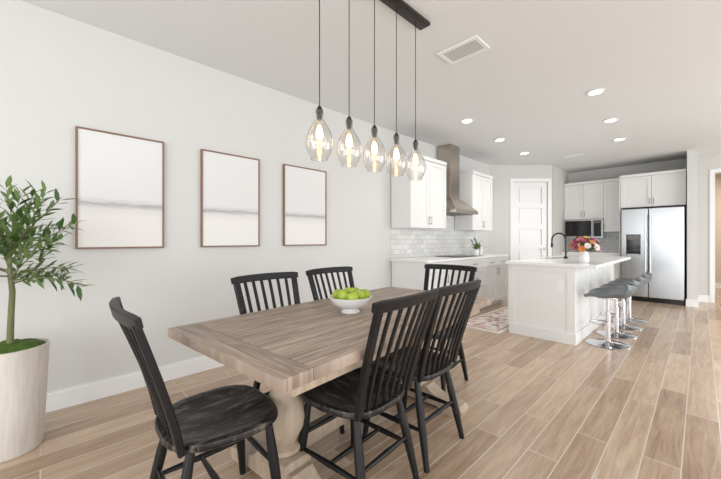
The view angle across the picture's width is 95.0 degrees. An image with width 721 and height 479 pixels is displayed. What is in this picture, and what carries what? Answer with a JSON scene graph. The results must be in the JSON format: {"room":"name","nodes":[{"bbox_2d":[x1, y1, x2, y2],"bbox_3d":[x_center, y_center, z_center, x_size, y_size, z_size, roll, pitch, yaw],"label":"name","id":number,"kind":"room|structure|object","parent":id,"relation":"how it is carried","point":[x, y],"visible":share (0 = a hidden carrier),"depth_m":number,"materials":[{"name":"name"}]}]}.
{"room":"dining room","nodes":[
{"label":"dining room","id":0,"kind":"room"},
{"bbox_2d":[0,0,488,391],"bbox_3d":[0.065,-0.200,4.564,11.850,2.800,0.120,0,0,-44],"label":"wall","id":1,"kind":"structure","parent":0,"point":[59,73],"depth_m":2.78,"materials":[{"name":"paint"}]},
{"bbox_2d":[75,126,163,248],"bbox_3d":[-1.861,-0.375,2.586,0.565,0.890,0.032,0,0,-44],"label":"framed art","id":2,"kind":"object","parent":1,"relation":"attached to","point":[119,178],"visible":1,"depth_m":2.56,"materials":[{"name":"white paper"}]},
{"bbox_2d":[45,356,224,412],"bbox_3d":[-1.858,1.133,2.604,6.360,0.135,0.015,0,0,-44],"label":"baseboard","id":3,"kind":"structure","parent":1,"relation":"attached to","point":[74,395],"depth_m":2.56,"materials":[{"name":"white wood"}]},
{"bbox_2d":[200,149,259,246],"bbox_3d":[-1.242,-0.375,3.187,0.566,0.890,0.032,0,0,-44],"label":"framed art","id":4,"kind":"object","parent":1,"relation":"attached to","point":[229,183],"visible":1,"depth_m":3.16,"materials":[{"name":"white paper"}]},
{"bbox_2d":[283,164,326,245],"bbox_3d":[-0.628,-0.375,3.783,0.582,0.890,0.032,0,0,-44],"label":"framed art","id":5,"kind":"object","parent":1,"relation":"attached to","point":[304,189],"visible":1,"depth_m":3.76,"materials":[{"name":"white paper"}]},
{"bbox_2d":[391,152,446,228],"bbox_3d":[0.915,-0.695,5.023,0.930,1.050,0.375,0,0,-44],"label":"upper cabinet","id":6,"kind":"object","parent":1,"relation":"attached to","point":[415,204],"visible":0.99,"depth_m":4.79,"materials":[{"name":"white wood"}]},
{"bbox_2d":[391,215,475,258],"bbox_3d":[1.388,-0.136,5.757,2.630,0.829,0.008,0,0,-44],"label":"tile backsplash","id":7,"kind":"structure","parent":1,"relation":"attached to","point":[405,243],"depth_m":5.57,"materials":[{"name":"tile"}]},
{"bbox_2d":[437,144,477,215],"bbox_3d":[1.595,-1.010,5.608,0.740,1.176,0.488,0,0,-44],"label":"range hood","id":8,"kind":"object","parent":1,"relation":"attached to","point":[449,153],"visible":0.75,"depth_m":5.55,"materials":[{"name":"metal"}]},
{"bbox_2d":[455,170,492,230],"bbox_3d":[2.153,-0.695,6.224,0.800,1.050,0.375,0,0,-44],"label":"upper cabinet","id":9,"kind":"object","parent":1,"relation":"attached to","point":[475,187],"visible":0.93,"depth_m":6.00,"materials":[{"name":"white wood"}]},
{"bbox_2d":[0,288,720,478],"bbox_3d":[3.456,1.250,3.173,15.020,0.100,6.840,0,0,-44],"label":"floor","id":10,"kind":"structure","parent":0,"point":[539,408],"depth_m":2.19,"materials":[{"name":"brown wood"}]},
{"bbox_2d":[0,175,88,462],"bbox_3d":[-2.010,0.421,1.815,0.812,1.558,0.828,0,0,-44],"label":"tree","id":11,"kind":"object","parent":10,"relation":"on","point":[24,362],"visible":1,"depth_m":1.87,"materials":[{"name":"green plant"}]},
{"bbox_2d":[109,296,280,478],"bbox_3d":[-0.666,0.717,1.364,0.590,0.972,0.511,0,0,-42],"label":"dining chair","id":12,"kind":"object","parent":10,"relation":"on","point":[210,422],"visible":1,"depth_m":1.34,"materials":[{"name":"black paint"}]},
{"bbox_2d":[231,272,344,433],"bbox_3d":[-0.448,0.717,2.077,0.590,0.972,0.511,0,0,42],"label":"dining chair","id":13,"kind":"object","parent":10,"relation":"on","point":[235,281],"visible":0.27,"depth_m":2.20,"materials":[{"name":"black paint"}]},
{"bbox_2d":[168,287,491,478],"bbox_3d":[0.017,0.820,2.065,0.940,0.760,1.910,0,0,40],"label":"dining table","id":14,"kind":"object","parent":10,"relation":"on","point":[290,350],"visible":0.58,"depth_m":1.53,"materials":[{"name":"brown wood"}]},
{"bbox_2d":[328,286,371,313],"bbox_3d":[-0.062,0.362,2.002,0.264,0.155,0.264,0,0,-44],"label":"fruit bowl","id":15,"kind":"object","parent":14,"relation":"on","point":[349,299],"visible":1,"depth_m":1.93,"materials":[{"name":"white ceramic"}]},
{"bbox_2d":[306,266,361,367],"bbox_3d":[-0.059,0.717,2.552,0.590,0.972,0.511,0,0,42],"label":"dining chair","id":16,"kind":"object","parent":10,"relation":"on","point":[348,269],"visible":0.16,"depth_m":2.68,"materials":[{"name":"black paint"}]},
{"bbox_2d":[299,288,439,478],"bbox_3d":[0.027,0.717,1.590,0.590,0.972,0.511,0,0,41],"label":"dining chair","id":17,"kind":"object","parent":10,"relation":"on","point":[357,395],"visible":0.93,"depth_m":1.50,"materials":[{"name":"black paint"}]},
{"bbox_2d":[362,279,480,472],"bbox_3d":[0.360,0.717,1.961,0.590,0.972,0.511,0,0,43],"label":"dining chair","id":18,"kind":"object","parent":10,"relation":"on","point":[431,365],"visible":0.68,"depth_m":1.82,"materials":[{"name":"black paint"}]},
{"bbox_2d":[391,254,507,309],"bbox_3d":[1.615,0.740,5.508,2.650,0.920,0.655,0,0,-44],"label":"base cabinet","id":19,"kind":"object","parent":10,"relation":"on","point":[409,273],"visible":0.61,"depth_m":5.05,"materials":[{"name":"white wood"}]},
{"bbox_2d":[437,254,482,257],"bbox_3d":[1.667,0.274,5.548,0.760,0.010,0.460,0,0,-44],"label":"cooktop","id":20,"kind":"object","parent":19,"relation":"in","point":[458,255],"visible":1,"depth_m":5.55,"materials":[{"name":"black glass"}]},
{"bbox_2d":[470,237,480,254],"bbox_3d":[2.136,0.119,6.126,0.366,0.322,0.336,0,0,-44],"label":"potted plant","id":21,"kind":"object","parent":19,"relation":"on","point":[476,245],"visible":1,"depth_m":6.08,"materials":[{"name":"green plant"}]},
{"bbox_2d":[423,264,476,391],"bbox_3d":[0.648,0.717,2.825,0.511,0.972,0.590,0,0,41],"label":"dining chair","id":22,"kind":"object","parent":10,"relation":"on","point":[427,267],"visible":0.32,"depth_m":2.93,"materials":[{"name":"black paint"}]},
{"bbox_2d":[466,307,508,333],"bbox_3d":[2.162,1.194,5.024,1.780,0.011,0.640,0,0,-44],"label":"runner rug","id":23,"kind":"object","parent":10,"relation":"on","point":[496,321],"visible":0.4,"depth_m":4.79,"materials":[{"name":"fabric"}]},
{"bbox_2d":[506,255,630,345],"bbox_3d":[3.091,0.738,4.777,2.490,0.924,0.990,0,0,-44],"label":"kitchen island","id":24,"kind":"object","parent":10,"relation":"on","point":[536,309],"visible":0.95,"depth_m":4.03,"materials":[{"name":"white wood"}]},
{"bbox_2d":[551,233,567,258],"bbox_3d":[2.950,0.088,4.888,0.102,0.380,0.227,0,0,-44],"label":"kitchen faucet","id":25,"kind":"object","parent":24,"relation":"on","point":[565,256],"visible":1,"depth_m":4.81,"materials":[{"name":"black metal"}]},
{"bbox_2d":[557,281,563,290],"bbox_3d":[2.328,0.542,3.841,0.008,0.115,0.070,0,0,-44],"label":"outlet plate","id":26,"kind":"object","parent":24,"relation":"attached to","point":[560,284],"visible":1,"depth_m":3.84,"materials":[{"name":"white plastic"}]},
{"bbox_2d":[568,234,600,262],"bbox_3d":[2.675,0.105,3.934,0.348,0.344,0.364,0,0,1],"label":"flower arrangement","id":27,"kind":"object","parent":24,"relation":"on","point":[582,243],"visible":1,"depth_m":3.89,"materials":[{"name":"multicoloured plant"}]},
{"bbox_2d":[561,251,618,279],"bbox_3d":[5.143,0.740,7.344,0.670,0.920,1.053,0,0,-44],"label":"base cabinet","id":28,"kind":"object","parent":10,"relation":"on","point":[616,265],"visible":0.17,"depth_m":6.95,"materials":[{"name":"white wood"}]},
{"bbox_2d":[583,281,637,349],"bbox_3d":[2.849,0.837,3.757,0.470,0.726,0.443,0,0,44],"label":"bar stool","id":29,"kind":"object","parent":10,"relation":"on","point":[613,294],"visible":1,"depth_m":3.74,"materials":[{"name":"silver metal"}]},
{"bbox_2d":[595,277,643,339],"bbox_3d":[3.235,0.837,4.132,0.443,0.726,0.470,0,0,-43],"label":"bar stool","id":30,"kind":"object","parent":10,"relation":"on","point":[615,333],"visible":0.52,"depth_m":4.12,"materials":[{"name":"silver metal"}]},
{"bbox_2d":[604,274,648,330],"bbox_3d":[3.623,0.837,4.508,0.443,0.726,0.470,0,0,-43],"label":"bar stool","id":31,"kind":"object","parent":10,"relation":"on","point":[622,326],"visible":0.48,"depth_m":4.50,"materials":[{"name":"silver metal"}]},
{"bbox_2d":[610,272,652,323],"bbox_3d":[4.011,0.837,4.884,0.443,0.726,0.470,0,0,-43],"label":"bar stool","id":32,"kind":"object","parent":10,"relation":"on","point":[629,319],"visible":0.44,"depth_m":4.88,"materials":[{"name":"silver metal"}]},
{"bbox_2d":[619,169,686,277],"bbox_3d":[5.852,-0.050,6.616,0.675,2.500,0.975,0,0,-44],"label":"cabinet","id":33,"kind":"object","parent":10,"relation":"on","point":[660,189],"visible":0.94,"depth_m":6.40,"materials":[{"name":"white wood"}]},
{"bbox_2d":[621,206,685,304],"bbox_3d":[5.791,0.300,6.536,0.825,1.800,0.905,0,0,-44],"label":"refrigerator","id":34,"kind":"object","parent":10,"relation":"on","point":[654,239],"depth_m":6.25,"materials":[{"name":"silver metal"}]},
{"bbox_2d":[21,0,720,174],"bbox_3d":[3.456,-1.650,3.173,15.020,0.100,6.840,0,0,-44],"label":"ceiling","id":35,"kind":"structure","parent":0,"point":[657,63],"depth_m":2.95,"materials":[{"name":"paint"}]},
{"bbox_2d":[306,0,429,180],"bbox_3d":[0.088,-1.015,2.078,1.100,1.170,0.146,0,0,-44],"label":"linear pendant light","id":36,"kind":"object","parent":35,"relation":"hanging from","point":[400,7],"visible":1,"depth_m":2.19,"materials":[{"name":"clear glass"}]},
{"bbox_2d":[437,35,489,64],"bbox_3d":[0.869,-1.594,2.794,0.240,0.012,0.360,0,0,-44],"label":"ceiling vent","id":37,"kind":"object","parent":35,"relation":"in","point":[472,46],"depth_m":2.78,"materials":[{"name":"white metal"}]},
{"bbox_2d":[460,118,473,122],"bbox_3d":[1.431,-1.594,4.441,0.176,0.011,0.176,0,0,-44],"label":"recessed light","id":38,"kind":"object","parent":35,"relation":"in","point":[468,120],"visible":1,"depth_m":4.41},
{"bbox_2d":[494,138,505,141],"bbox_3d":[2.229,-1.594,5.285,0.176,0.011,0.176,0,0,-44],"label":"recessed light","id":39,"kind":"object","parent":35,"relation":"in","point":[498,139],"visible":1,"depth_m":5.25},
{"bbox_2d":[564,154,582,157],"bbox_3d":[4.062,-1.594,6.297,0.120,0.012,0.300,0,0,-44],"label":"ceiling vent","id":40,"kind":"object","parent":35,"relation":"in","point":[576,154],"depth_m":6.27,"materials":[{"name":"white metal"}]},
{"bbox_2d":[586,88,605,95],"bbox_3d":[2.543,-1.594,3.568,0.176,0.011,0.176,0,0,-44],"label":"recessed light","id":41,"kind":"object","parent":35,"relation":"in","point":[597,91],"visible":1,"depth_m":3.55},
{"bbox_2d":[603,118,618,122],"bbox_3d":[3.348,-1.594,4.419,0.176,0.011,0.176,0,0,-44],"label":"recessed light","id":42,"kind":"object","parent":35,"relation":"in","point":[609,120],"visible":1,"depth_m":4.41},
{"bbox_2d":[613,137,626,140],"bbox_3d":[4.124,-1.594,5.256,0.176,0.011,0.176,0,0,-44],"label":"recessed light","id":43,"kind":"object","parent":35,"relation":"in","point":[623,138],"visible":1,"depth_m":5.24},
{"bbox_2d":[489,165,551,288],"bbox_3d":[3.452,-0.200,7.155,1.344,2.800,0.100,0,0,1],"label":"wall","id":44,"kind":"structure","parent":0,"point":[499,237],"depth_m":7.11,"materials":[{"name":"paint"}]},
{"bbox_2d":[507,178,550,294],"bbox_3d":[3.447,-0.055,7.096,1.295,2.510,0.018,0,0,1],"label":"trim","id":45,"kind":"structure","parent":44,"relation":"attached to","point":[548,180],"depth_m":7.09,"materials":[{"name":"white wood"}]},
{"bbox_2d":[514,182,546,259],"bbox_3d":[3.658,-0.023,7.122,0.727,2.426,0.100,0,0,1],"label":"door","id":46,"kind":"structure","parent":44,"relation":"in","point":[530,198],"depth_m":7.13,"materials":[{"name":"white wood"}]},
{"bbox_2d":[552,166,567,255],"bbox_3d":[4.555,-0.200,7.584,1.200,2.800,0.099,0,0,-44],"label":"wall","id":47,"kind":"structure","parent":0,"point":[559,177],"depth_m":7.41,"materials":[{"name":"paint"}]},
{"bbox_2d":[568,154,720,298],"bbox_3d":[6.700,-0.200,6.321,0.120,2.800,6.840,0,0,-44],"label":"wall","id":48,"kind":"structure","parent":0,"point":[705,163],"depth_m":6.38,"materials":[{"name":"paint"}]},
{"bbox_2d":[564,178,618,231],"bbox_3d":[5.245,-0.735,7.444,0.395,1.130,1.051,0,0,-44],"label":"upper cabinet","id":49,"kind":"object","parent":48,"relation":"attached to","point":[597,199],"visible":0.9,"depth_m":7.28,"materials":[{"name":"white wood"}]},
{"bbox_2d":[564,218,605,237],"bbox_3d":[5.115,-0.242,7.531,0.449,0.425,0.735,0,0,-44],"label":"microwave","id":50,"kind":"object","parent":49,"relation":"attached to","point":[582,227],"visible":0.85,"depth_m":7.37,"materials":[{"name":"silver metal"}]},
{"bbox_2d":[569,232,618,251],"bbox_3d":[5.387,0.055,7.580,0.008,0.448,1.053,0,0,-44],"label":"tile backsplash","id":51,"kind":"structure","parent":48,"relation":"attached to","point":[610,243],"depth_m":7.40,"materials":[{"name":"tile"}]},
{"bbox_2d":[699,295,709,302],"bbox_3d":[7.747,1.135,5.145,0.015,0.130,3.455,0,0,-44],"label":"baseboard","id":52,"kind":"structure","parent":48,"relation":"attached to","point":[702,298],"depth_m":6.33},
{"bbox_2d":[710,168,720,302],"bbox_3d":[7.019,-0.065,5.892,0.020,2.530,1.080,0,0,-44],"label":"trim","id":53,"kind":"structure","parent":48,"relation":"attached to","point":[712,171],"depth_m":6.25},
{"bbox_2d":[687,149,697,299],"bbox_3d":[6.199,-0.200,6.162,0.820,2.800,0.130,0,0,-44],"label":"wall","id":54,"kind":"structure","parent":0,"point":[692,155],"depth_m":5.88,"materials":[{"name":"paint"}]},
{"bbox_2d":[686,295,698,307],"bbox_3d":[6.194,1.135,6.157,0.835,0.130,0.160,0,0,-44],"label":"baseboard","id":55,"kind":"structure","parent":54,"relation":"attached to","point":[689,303],"depth_m":5.87,"materials":[{"name":"white wood"}]},
{"bbox_2d":[715,174,720,282],"bbox_3d":[8.184,-0.200,6.924,2.850,2.800,3.240,0,0,-44],"label":"wall","id":56,"kind":"structure","parent":0,"point":[717,177],"depth_m":8.14,"materials":[{"name":"beige paint"}]},
{"bbox_2d":[715,283,720,287],"bbox_3d":[9.113,1.135,7.826,0.020,0.130,3.000,0,0,-44],"label":"baseboard","id":57,"kind":"structure","parent":56,"relation":"attached to","point":[717,285],"depth_m":8.13,"materials":[{"name":"white wood"}]}
]}

